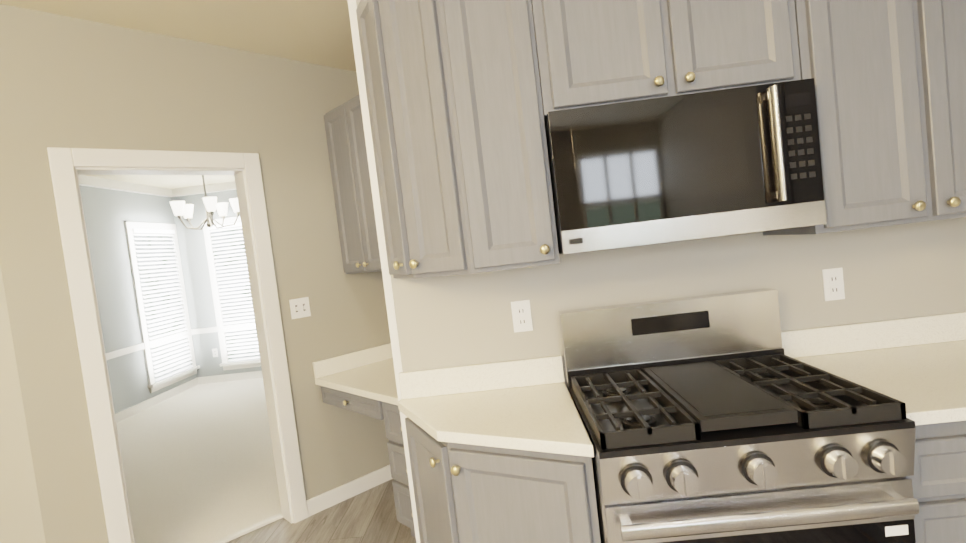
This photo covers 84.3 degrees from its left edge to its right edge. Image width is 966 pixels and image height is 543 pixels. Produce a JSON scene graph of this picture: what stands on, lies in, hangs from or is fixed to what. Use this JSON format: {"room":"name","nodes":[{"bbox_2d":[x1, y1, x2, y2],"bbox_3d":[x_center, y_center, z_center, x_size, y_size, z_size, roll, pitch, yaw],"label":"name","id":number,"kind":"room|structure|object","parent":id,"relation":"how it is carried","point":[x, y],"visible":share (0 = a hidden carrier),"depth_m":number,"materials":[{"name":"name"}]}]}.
{"room":"kitchen","nodes":[
{"label":"kitchen","id":0,"kind":"room"},
{"bbox_2d":[0,266,45,542],"bbox_3d":[-2.255,0.202,2.342,0.714,2.800,0.120,-7,3,2],"label":"wall","id":1,"kind":"structure","parent":0,"point":[20,517],"depth_m":2.31,"materials":[{"name":"beige paint"}]},
{"bbox_2d":[80,185,196,413],"bbox_3d":[-4.216,0.436,3.642,0.120,2.660,7.370,-7,3,2],"label":"wall","id":2,"kind":"structure","parent":0,"point":[108,213],"depth_m":5.98,"materials":[{"name":"grey paint"}]},
{"bbox_2d":[78,175,199,422],"bbox_3d":[-4.086,0.360,4.675,0.070,2.646,5.050,-7,3,2],"label":"trim","id":3,"kind":"structure","parent":2,"relation":"attached to","point":[91,181],"depth_m":6.21,"materials":[{"name":"white paint"}]},
{"bbox_2d":[124,221,199,392],"bbox_3d":[-4.001,0.399,6.714,0.059,2.030,0.980,-7,3,2],"label":"dining room window","id":4,"kind":"structure","parent":2,"relation":"in","point":[157,276],"depth_m":6.65,"materials":[{"name":"white paint"}]},
{"bbox_2d":[0,0,355,188],"bbox_3d":[-1.276,-1.338,1.952,6.900,0.353,10.800,-7,3,2],"label":"ceiling","id":5,"kind":"structure","parent":0,"point":[318,32],"depth_m":2.64,"materials":[{"name":"beige paint"}]},
{"bbox_2d":[170,175,239,229],"bbox_3d":[-2.727,-0.791,5.265,0.640,0.736,0.621,-7,3,2],"label":"dining chandelier","id":6,"kind":"object","parent":5,"relation":"hanging from","point":[181,208],"visible":0.9,"depth_m":5.24,"materials":[{"name":"white glass"}]},
{"bbox_2d":[0,4,390,542],"bbox_3d":[-1.359,0.065,2.970,1.934,2.800,0.127,-9,4,-43],"label":"wall","id":7,"kind":"structure","parent":0,"point":[67,82],"depth_m":2.66,"materials":[{"name":"beige paint"}]},
{"bbox_2d":[47,147,307,542],"bbox_3d":[-1.531,0.442,2.797,0.928,2.109,0.177,-9,4,-43],"label":"door frame","id":8,"kind":"structure","parent":7,"relation":"attached to","point":[68,166],"depth_m":2.63,"materials":[{"name":"white paint"}]},
{"bbox_2d":[289,297,310,318],"bbox_3d":[-1.070,0.214,3.130,0.116,0.115,0.015,-9,4,-43],"label":"light switch","id":9,"kind":"object","parent":7,"relation":"attached to","point":[299,307],"visible":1,"depth_m":3.13,"materials":[{"name":"white plastic"}]},
{"bbox_2d":[306,465,392,516],"bbox_3d":[-0.738,1.335,3.373,0.567,0.095,0.567,-7,3,2],"label":"baseboard","id":10,"kind":"structure","parent":7,"relation":"attached to","point":[332,497],"depth_m":3.15,"materials":[{"name":"white paint"}]},
{"bbox_2d":[116,378,281,542],"bbox_3d":[-1.838,1.491,3.631,4.600,0.013,7.400,-7,3,2],"label":"floor","id":11,"kind":"structure","parent":0,"point":[198,462],"depth_m":4.15,"materials":[{"name":"beige carpet"}]},
{"bbox_2d":[171,190,261,376],"bbox_3d":[-1.567,-0.055,7.154,5.200,2.660,0.120,-7,3,2],"label":"wall","id":12,"kind":"structure","parent":0,"point":[196,276],"depth_m":7.18,"materials":[{"name":"grey paint"}]},
{"bbox_2d":[212,348,217,356],"bbox_3d":[-3.628,1.101,7.225,0.070,0.115,0.008,-7,3,2],"label":"outlet","id":13,"kind":"object","parent":12,"relation":"attached to","point":[215,352],"visible":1,"depth_m":7.22,"materials":[{"name":"white plastic"}]},
{"bbox_2d":[172,181,262,383],"bbox_3d":[-1.815,-0.028,7.069,4.290,2.646,0.070,-7,3,2],"label":"trim","id":14,"kind":"structure","parent":12,"relation":"attached to","point":[226,186],"depth_m":7.18,"materials":[{"name":"white paint"}]},
{"bbox_2d":[202,216,260,369],"bbox_3d":[-3.082,0.270,7.135,1.140,2.030,0.059,-7,3,2],"label":"dining room window","id":15,"kind":"structure","parent":12,"relation":"in","point":[229,278],"depth_m":7.16,"materials":[{"name":"white paint"}]},
{"bbox_2d":[226,479,415,542],"bbox_3d":[-0.941,1.522,2.099,6.900,0.100,10.800,-7,3,2],"label":"floor","id":16,"kind":"structure","parent":0,"point":[369,516],"depth_m":2.97,"materials":[{"name":"wood"}]},
{"bbox_2d":[321,386,415,537],"bbox_3d":[-0.279,0.979,2.904,0.638,0.742,1.296,-9,4,-43],"label":"base cabinet","id":17,"kind":"object","parent":16,"relation":"on","point":[389,413],"visible":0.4,"depth_m":2.66,"materials":[{"name":"grey paint"}]},
{"bbox_2d":[313,343,397,404],"bbox_3d":[-0.333,0.541,2.897,0.621,0.136,1.322,-9,4,-43],"label":"countertop","id":18,"kind":"structure","parent":17,"relation":"on","point":[368,373],"depth_m":3.17,"materials":[{"name":"stone"}]},
{"bbox_2d":[405,418,600,542],"bbox_3d":[0.047,0.931,1.730,0.602,0.880,0.594,-7,3,2],"label":"base cabinet","id":19,"kind":"object","parent":16,"relation":"on","point":[465,493],"visible":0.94,"depth_m":1.55,"materials":[{"name":"grey paint"}]},
{"bbox_2d":[398,355,593,456],"bbox_3d":[-0.021,0.429,1.689,0.623,0.134,0.626,-7,3,2],"label":"countertop","id":20,"kind":"structure","parent":19,"relation":"on","point":[525,404],"depth_m":1.80,"materials":[{"name":"stone"}]},
{"bbox_2d":[558,288,918,542],"bbox_3d":[0.708,0.708,1.623,0.756,1.180,0.719,-7,3,2],"label":"steel gas range","id":21,"kind":"object","parent":16,"relation":"on","point":[717,418],"visible":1,"depth_m":1.33,"materials":[{"name":"silver metal"}]},
{"bbox_2d":[907,421,965,542],"bbox_3d":[1.611,0.752,1.643,1.009,0.880,0.639,-7,3,2],"label":"base cabinet","id":22,"kind":"object","parent":16,"relation":"on","point":[938,478],"visible":0.08,"depth_m":1.36,"materials":[{"name":"grey paint"}]},
{"bbox_3d":[1.755,0.790,0.591,0.639,0.880,1.550,-7,3,2],"label":"base cabinet","id":23,"kind":"object","parent":16,"relation":"on","visible":0},
{"bbox_2d":[781,311,965,425],"bbox_3d":[1.525,0.290,0.865,1.013,0.134,2.147,-7,3,2],"label":"countertop","id":24,"kind":"structure","parent":23,"relation":"on","point":[916,366],"depth_m":1.82,"materials":[{"name":"stone"}]},
{"bbox_2d":[356,0,965,386],"bbox_3d":[0.906,-0.179,2.541,2.520,2.800,1.200,-7,3,2],"label":"wall","id":25,"kind":"structure","parent":0,"point":[904,270],"depth_m":1.95,"materials":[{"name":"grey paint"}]},
{"bbox_2d":[347,0,419,542],"bbox_3d":[-0.368,-0.050,2.000,0.030,2.705,0.023,-7,3,2],"label":"trim","id":26,"kind":"structure","parent":25,"relation":"attached to","point":[386,275],"depth_m":1.98,"materials":[{"name":"white paint"}]},
{"bbox_2d":[356,0,559,278],"bbox_3d":[-0.111,-0.494,1.765,0.594,1.000,0.379,-7,3,2],"label":"upper cabinet","id":27,"kind":"object","parent":25,"relation":"attached to","point":[455,106],"visible":1,"depth_m":1.63,"materials":[{"name":"grey paint"}]},
{"bbox_2d":[511,300,532,332],"bbox_3d":[0.144,0.166,1.980,0.070,0.115,0.008,-7,3,2],"label":"electrical outlet","id":28,"kind":"object","parent":25,"relation":"attached to","point":[521,316],"visible":1,"depth_m":1.98,"materials":[{"name":"white plastic"}]},
{"bbox_2d":[531,0,800,120],"bbox_3d":[0.540,-0.796,1.725,0.766,0.548,0.379,-7,3,2],"label":"upper cabinet","id":29,"kind":"object","parent":25,"relation":"attached to","point":[595,52],"visible":0.88,"depth_m":1.58,"materials":[{"name":"grey paint"}]},
{"bbox_2d":[544,78,826,253],"bbox_3d":[0.595,-0.309,1.714,0.758,0.422,0.450,-7,3,2],"label":"microwave","id":30,"kind":"object","parent":29,"relation":"attached to","point":[718,163],"visible":0.98,"depth_m":1.54,"materials":[{"name":"stainless steel"},{"name":"black glass"},{"name":"black plastic"}]},
{"bbox_2d":[822,267,844,300],"bbox_3d":[1.271,0.046,1.934,0.070,0.115,0.008,-7,3,2],"label":"electrical outlet","id":31,"kind":"object","parent":25,"relation":"attached to","point":[833,284],"visible":1,"depth_m":1.93,"materials":[{"name":"white plastic"}]},
{"bbox_2d":[763,0,965,235],"bbox_3d":[1.450,-0.673,1.700,1.007,1.000,0.379,-7,3,2],"label":"upper cabinet","id":32,"kind":"object","parent":25,"relation":"attached to","point":[889,76],"visible":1,"depth_m":1.57,"materials":[{"name":"grey paint"}]},
{"bbox_3d":[-0.129,-0.087,3.125,1.205,2.800,1.205,-7,3,2],"label":"wall","id":33,"kind":"structure","parent":0,"visible":0},
{"bbox_2d":[324,95,381,273],"bbox_3d":[-0.368,-0.523,2.926,0.378,1.000,1.322,-9,4,-43],"label":"upper cabinet","id":34,"kind":"object","parent":33,"relation":"attached to","point":[350,174],"visible":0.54,"depth_m":3.13,"materials":[{"name":"grey paint"}]}
]}

